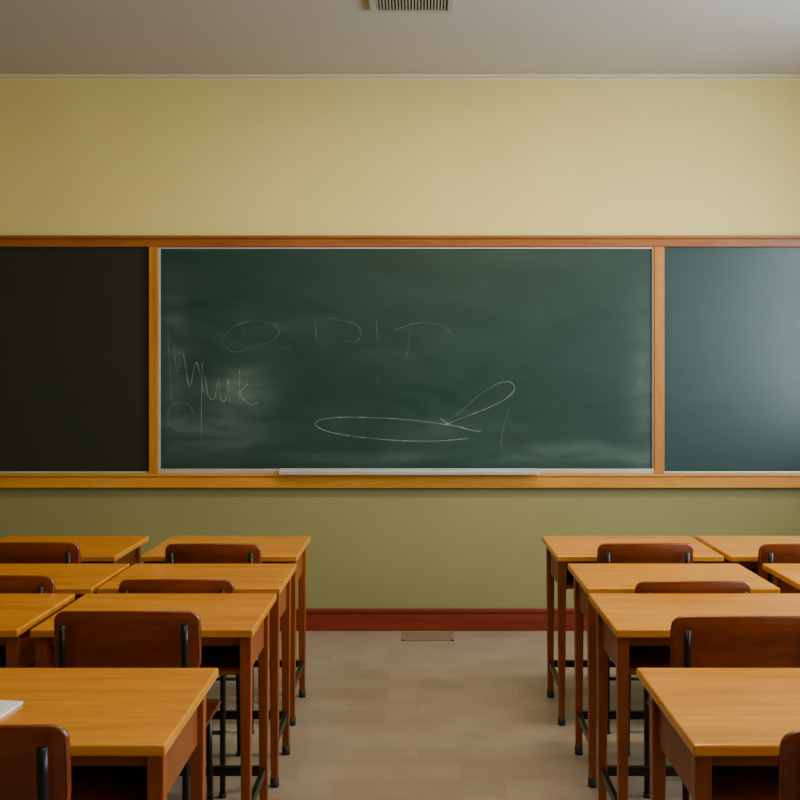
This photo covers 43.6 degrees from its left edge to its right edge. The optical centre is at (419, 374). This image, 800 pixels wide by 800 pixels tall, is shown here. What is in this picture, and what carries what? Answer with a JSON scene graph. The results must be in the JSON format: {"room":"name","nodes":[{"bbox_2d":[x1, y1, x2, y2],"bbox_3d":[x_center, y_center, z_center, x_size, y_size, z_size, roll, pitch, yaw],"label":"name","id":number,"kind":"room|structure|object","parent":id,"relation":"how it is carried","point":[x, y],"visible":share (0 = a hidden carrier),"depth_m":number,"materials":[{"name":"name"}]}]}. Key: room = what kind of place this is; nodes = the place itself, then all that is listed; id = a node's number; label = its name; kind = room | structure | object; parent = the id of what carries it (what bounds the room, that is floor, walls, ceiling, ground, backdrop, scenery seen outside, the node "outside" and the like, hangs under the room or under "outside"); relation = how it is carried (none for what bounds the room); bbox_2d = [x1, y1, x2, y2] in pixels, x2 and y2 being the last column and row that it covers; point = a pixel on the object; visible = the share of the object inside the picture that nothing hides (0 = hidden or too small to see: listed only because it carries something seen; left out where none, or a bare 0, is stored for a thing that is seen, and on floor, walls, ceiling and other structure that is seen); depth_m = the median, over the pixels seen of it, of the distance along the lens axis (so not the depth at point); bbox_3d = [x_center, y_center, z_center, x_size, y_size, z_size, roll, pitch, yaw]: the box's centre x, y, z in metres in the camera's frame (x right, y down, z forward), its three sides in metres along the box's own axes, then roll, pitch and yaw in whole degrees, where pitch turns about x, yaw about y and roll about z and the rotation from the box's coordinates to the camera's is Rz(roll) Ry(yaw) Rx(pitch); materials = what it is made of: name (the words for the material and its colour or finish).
{"room":"classroom","nodes":[
{"label":"classroom","id":0,"kind":"room"},
{"bbox_2d":[0,81,799,607],"bbox_3d":[-0.175,-0.128,5.755,5.850,3.155,0.150,0,0,0],"label":"wall","id":1,"kind":"structure","parent":0,"point":[77,157],"depth_m":5.68,"materials":[{"name":"paint"}]},
{"bbox_2d":[0,247,148,472],"bbox_3d":[-2.306,-0.084,5.670,1.549,1.281,0.017,0,0,0],"label":"chalkboard","id":2,"kind":"object","parent":1,"relation":"attached to","point":[74,321],"visible":1,"depth_m":5.67,"materials":[{"name":"metal"}]},
{"bbox_2d":[149,247,158,473],"bbox_3d":[-1.506,-0.084,5.663,0.051,1.281,0.034,0,0,0],"label":"trim","id":3,"kind":"structure","parent":1,"relation":"attached to","point":[153,251],"depth_m":5.65,"materials":[{"name":"brown wood"}]},
{"bbox_2d":[0,473,799,487],"bbox_3d":[-0.175,0.597,5.652,5.850,0.080,0.055,0,0,0],"label":"trim","id":4,"kind":"structure","parent":1,"relation":"attached to","point":[7,480],"depth_m":5.63,"materials":[{"name":"brown wood"}]},
{"bbox_2d":[0,235,799,246],"bbox_3d":[-0.175,-0.756,5.659,5.850,0.062,0.042,0,0,0],"label":"trim","id":5,"kind":"structure","parent":1,"relation":"attached to","point":[5,240],"depth_m":5.65,"materials":[{"name":"brown wood"}]},
{"bbox_2d":[0,73,799,80],"bbox_3d":[-0.175,-1.687,5.665,5.850,0.036,0.030,0,0,0],"label":"trim","id":6,"kind":"structure","parent":1,"relation":"attached to","point":[3,76],"depth_m":5.66,"materials":[{"name":"beige paint"}]},
{"bbox_2d":[158,247,653,473],"bbox_3d":[-0.078,-0.084,5.665,2.804,1.281,0.029,0,0,0],"label":"chalkboard","id":7,"kind":"object","parent":1,"relation":"attached to","point":[270,359],"visible":0.99,"depth_m":5.67,"materials":[{"name":"metal"}]},
{"bbox_2d":[279,468,537,474],"bbox_3d":[-0.065,0.543,5.614,1.449,0.030,0.071,0,0,0],"label":"chalk tray","id":8,"kind":"object","parent":7,"relation":"attached to","point":[283,471],"visible":1,"depth_m":5.58,"materials":[{"name":"metal"}]},
{"bbox_2d":[280,608,586,630],"bbox_3d":[-0.175,1.387,5.667,5.850,0.125,0.026,0,0,0],"label":"baseboard","id":9,"kind":"structure","parent":1,"relation":"attached to","point":[317,619],"depth_m":5.66,"materials":[{"name":"brown wood"}]},
{"bbox_2d":[654,247,663,473],"bbox_3d":[1.352,-0.084,5.663,0.057,1.281,0.034,0,0,0],"label":"trim","id":10,"kind":"structure","parent":1,"relation":"attached to","point":[658,251],"depth_m":5.65,"materials":[{"name":"brown wood"}]},
{"bbox_2d":[664,247,799,472],"bbox_3d":[2.055,-0.084,5.670,1.349,1.281,0.017,0,0,0],"label":"chalkboard","id":11,"kind":"object","parent":1,"relation":"attached to","point":[732,314],"visible":1,"depth_m":5.67,"materials":[{"name":"metal"}]},
{"bbox_2d":[0,0,799,72],"bbox_3d":[-0.175,-1.755,1.680,6.150,0.100,8.300,0,0,0],"label":"ceiling","id":12,"kind":"structure","parent":0,"point":[37,36],"depth_m":5.04,"materials":[{"name":"paint"}]},
{"bbox_2d":[369,0,453,12],"bbox_3d":[-0.038,-1.695,4.465,0.387,0.020,0.390,0,0,0],"label":"ceiling vent","id":13,"kind":"object","parent":12,"relation":"in","point":[376,6],"depth_m":4.60,"materials":[{"name":"beige metal"}]},
{"bbox_2d":[167,631,690,799],"bbox_3d":[-0.175,1.500,1.680,6.150,0.100,8.300,0,0,0],"label":"floor","id":14,"kind":"structure","parent":0,"point":[381,715],"depth_m":4.11,"materials":[{"name":"plastic"}]},
{"bbox_2d":[0,575,55,667],"bbox_3d":[-1.465,1.069,3.630,0.402,0.761,0.431,0,0,0],"label":"chair","id":15,"kind":"object","parent":14,"relation":"on","point":[9,584],"visible":0.16,"depth_m":3.44,"materials":[{"name":"brown wood"}]},
{"bbox_2d":[0,724,71,799],"bbox_3d":[-0.852,1.046,2.025,0.402,0.808,0.431,0,0,0],"label":"chair","id":16,"kind":"object","parent":14,"relation":"on","point":[35,759],"visible":1,"depth_m":1.84,"materials":[{"name":"brown wood"}]},
{"bbox_2d":[0,594,74,667],"bbox_3d":[-1.498,1.097,3.165,0.645,0.706,0.490,0,0,0],"label":"school desk","id":17,"kind":"object","parent":14,"relation":"on","point":[19,613],"visible":0.52,"depth_m":3.09,"materials":[{"name":"brown wood"}]},
{"bbox_2d":[0,542,80,563],"bbox_3d":[-1.585,1.063,4.239,0.402,0.773,0.431,0,0,0],"label":"chair","id":18,"kind":"object","parent":14,"relation":"on","point":[10,552],"visible":0.2,"depth_m":4.05,"materials":[{"name":"brown wood"}]},
{"bbox_2d":[0,564,129,609],"bbox_3d":[-1.468,1.097,3.720,0.645,0.706,0.460,0,0,0],"label":"school desk","id":19,"kind":"object","parent":14,"relation":"on","point":[79,580],"visible":0.32,"depth_m":3.75,"materials":[{"name":"brown wood"}]},
{"bbox_2d":[0,536,148,566],"bbox_3d":[-1.581,1.097,4.370,0.657,0.706,0.520,0,0,0],"label":"school desk","id":20,"kind":"object","parent":14,"relation":"on","point":[93,549],"visible":0.27,"depth_m":4.42,"materials":[{"name":"brown wood"}]},
{"bbox_2d":[0,668,217,799],"bbox_3d":[-0.831,1.097,2.277,0.638,0.706,0.535,0,0,0],"label":"school desk","id":21,"kind":"object","parent":14,"relation":"on","point":[132,732],"visible":0.94,"depth_m":2.23,"materials":[{"name":"brown wood"}]},
{"bbox_2d":[0,700,22,717],"bbox_3d":[-1.010,0.741,2.210,0.212,0.007,0.134,0,0,7],"label":"paper stack","id":22,"kind":"object","parent":21,"relation":"on","point":[6,706],"visible":1,"depth_m":2.23,"materials":[{"name":"white paper"}]},
{"bbox_2d":[54,611,220,799],"bbox_3d":[-0.810,1.048,2.934,0.407,0.803,0.431,0,0,0],"label":"chair","id":23,"kind":"object","parent":14,"relation":"on","point":[82,639],"visible":0.55,"depth_m":2.75,"materials":[{"name":"brown wood"}]},
{"bbox_2d":[30,594,276,799],"bbox_3d":[-0.814,1.097,3.165,0.652,0.706,0.490,0,0,0],"label":"school desk","id":24,"kind":"object","parent":14,"relation":"on","point":[234,627],"visible":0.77,"depth_m":3.16,"materials":[{"name":"brown wood"}]},
{"bbox_2d":[119,579,240,798],"bbox_3d":[-0.843,1.076,3.630,0.402,0.748,0.431,0,0,0],"label":"chair","id":25,"kind":"object","parent":14,"relation":"on","point":[127,586],"visible":0.2,"depth_m":3.44,"materials":[{"name":"brown wood"}]},
{"bbox_2d":[97,564,296,787],"bbox_3d":[-0.807,1.097,3.720,0.641,0.706,0.460,0,0,0],"label":"school desk","id":26,"kind":"object","parent":14,"relation":"on","point":[246,578],"visible":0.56,"depth_m":3.73,"materials":[{"name":"brown wood"}]},
{"bbox_2d":[165,543,260,733],"bbox_3d":[-0.843,1.066,4.239,0.392,0.768,0.431,0,0,0],"label":"chair","id":27,"kind":"object","parent":14,"relation":"on","point":[189,553],"visible":0.22,"depth_m":4.05,"materials":[{"name":"brown wood"}]},
{"bbox_2d":[141,536,310,725],"bbox_3d":[-0.828,1.097,4.370,0.645,0.706,0.520,0,0,0],"label":"school desk","id":28,"kind":"object","parent":14,"relation":"on","point":[274,549],"visible":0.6,"depth_m":4.44,"materials":[{"name":"brown wood"}]},
{"bbox_2d":[402,632,453,640],"bbox_3d":[0.043,1.448,5.540,0.285,0.005,0.180,0,0,0],"label":"floor vent","id":29,"kind":"object","parent":14,"relation":"in","point":[406,636],"visible":1,"depth_m":5.53,"materials":[{"name":"paint"}]},
{"bbox_2d":[542,536,723,725],"bbox_3d":[0.906,1.097,4.370,0.688,0.706,0.520,0,0,0],"label":"school desk","id":30,"kind":"object","parent":14,"relation":"on","point":[561,551],"visible":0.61,"depth_m":4.34,"materials":[{"name":"brown wood"}]},
{"bbox_2d":[597,543,692,734],"bbox_3d":[0.918,1.065,4.239,0.392,0.770,0.431,0,0,0],"label":"chair","id":31,"kind":"object","parent":14,"relation":"on","point":[607,553],"visible":0.2,"depth_m":4.05,"materials":[{"name":"brown wood"}]},
{"bbox_2d":[568,564,779,787],"bbox_3d":[0.920,1.097,3.720,0.676,0.706,0.460,0,0,0],"label":"school desk","id":32,"kind":"object","parent":14,"relation":"on","point":[588,578],"visible":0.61,"depth_m":3.70,"materials":[{"name":"brown wood"}]},
{"bbox_2d":[628,581,750,798],"bbox_3d":[0.945,1.079,3.630,0.402,0.742,0.431,0,0,0],"label":"chair","id":33,"kind":"object","parent":14,"relation":"on","point":[644,587],"visible":0.15,"depth_m":3.44,"materials":[{"name":"brown wood"}]},
{"bbox_2d":[588,594,799,799],"bbox_3d":[0.936,1.097,3.165,0.727,0.706,0.490,0,0,0],"label":"school desk","id":34,"kind":"object","parent":14,"relation":"on","point":[633,630],"visible":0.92,"depth_m":3.16,"materials":[{"name":"brown wood"}]},
{"bbox_2d":[637,668,799,799],"bbox_3d":[0.900,1.097,2.277,0.700,0.706,0.535,0,0,0],"label":"school desk","id":35,"kind":"object","parent":14,"relation":"on","point":[721,730],"visible":0.98,"depth_m":2.22,"materials":[{"name":"brown wood"}]},
{"bbox_2d":[647,616,799,799],"bbox_3d":[0.905,1.055,2.934,0.422,0.789,0.431,0,0,0],"label":"chair","id":36,"kind":"object","parent":14,"relation":"on","point":[695,641],"visible":0.38,"depth_m":2.74,"materials":[{"name":"brown wood"}]},
{"bbox_2d":[696,536,799,574],"bbox_3d":[1.617,1.097,4.370,0.685,0.706,0.520,0,0,0],"label":"school desk","id":37,"kind":"object","parent":14,"relation":"on","point":[741,550],"visible":0.29,"depth_m":4.39,"materials":[{"name":"brown wood"}]},
{"bbox_2d":[758,543,799,584],"bbox_3d":[1.580,1.066,4.239,0.402,0.768,0.431,0,0,0],"label":"chair","id":38,"kind":"object","parent":14,"relation":"on","point":[786,553],"visible":0.24,"depth_m":4.05,"materials":[{"name":"brown wood"}]},
{"bbox_2d":[762,564,799,593],"bbox_3d":[1.675,1.097,3.720,0.650,0.706,0.460,0,0,0],"label":"school desk","id":39,"kind":"object","parent":14,"relation":"on","point":[786,576],"visible":0.38,"depth_m":3.79,"materials":[{"name":"brown wood"}]},
{"bbox_2d":[778,731,799,799],"bbox_3d":[0.870,1.052,2.025,0.402,0.796,0.431,0,0,0],"label":"chair","id":40,"kind":"object","parent":14,"relation":"on","point":[789,751],"visible":1,"depth_m":1.85,"materials":[{"name":"brown wood"}]}
]}

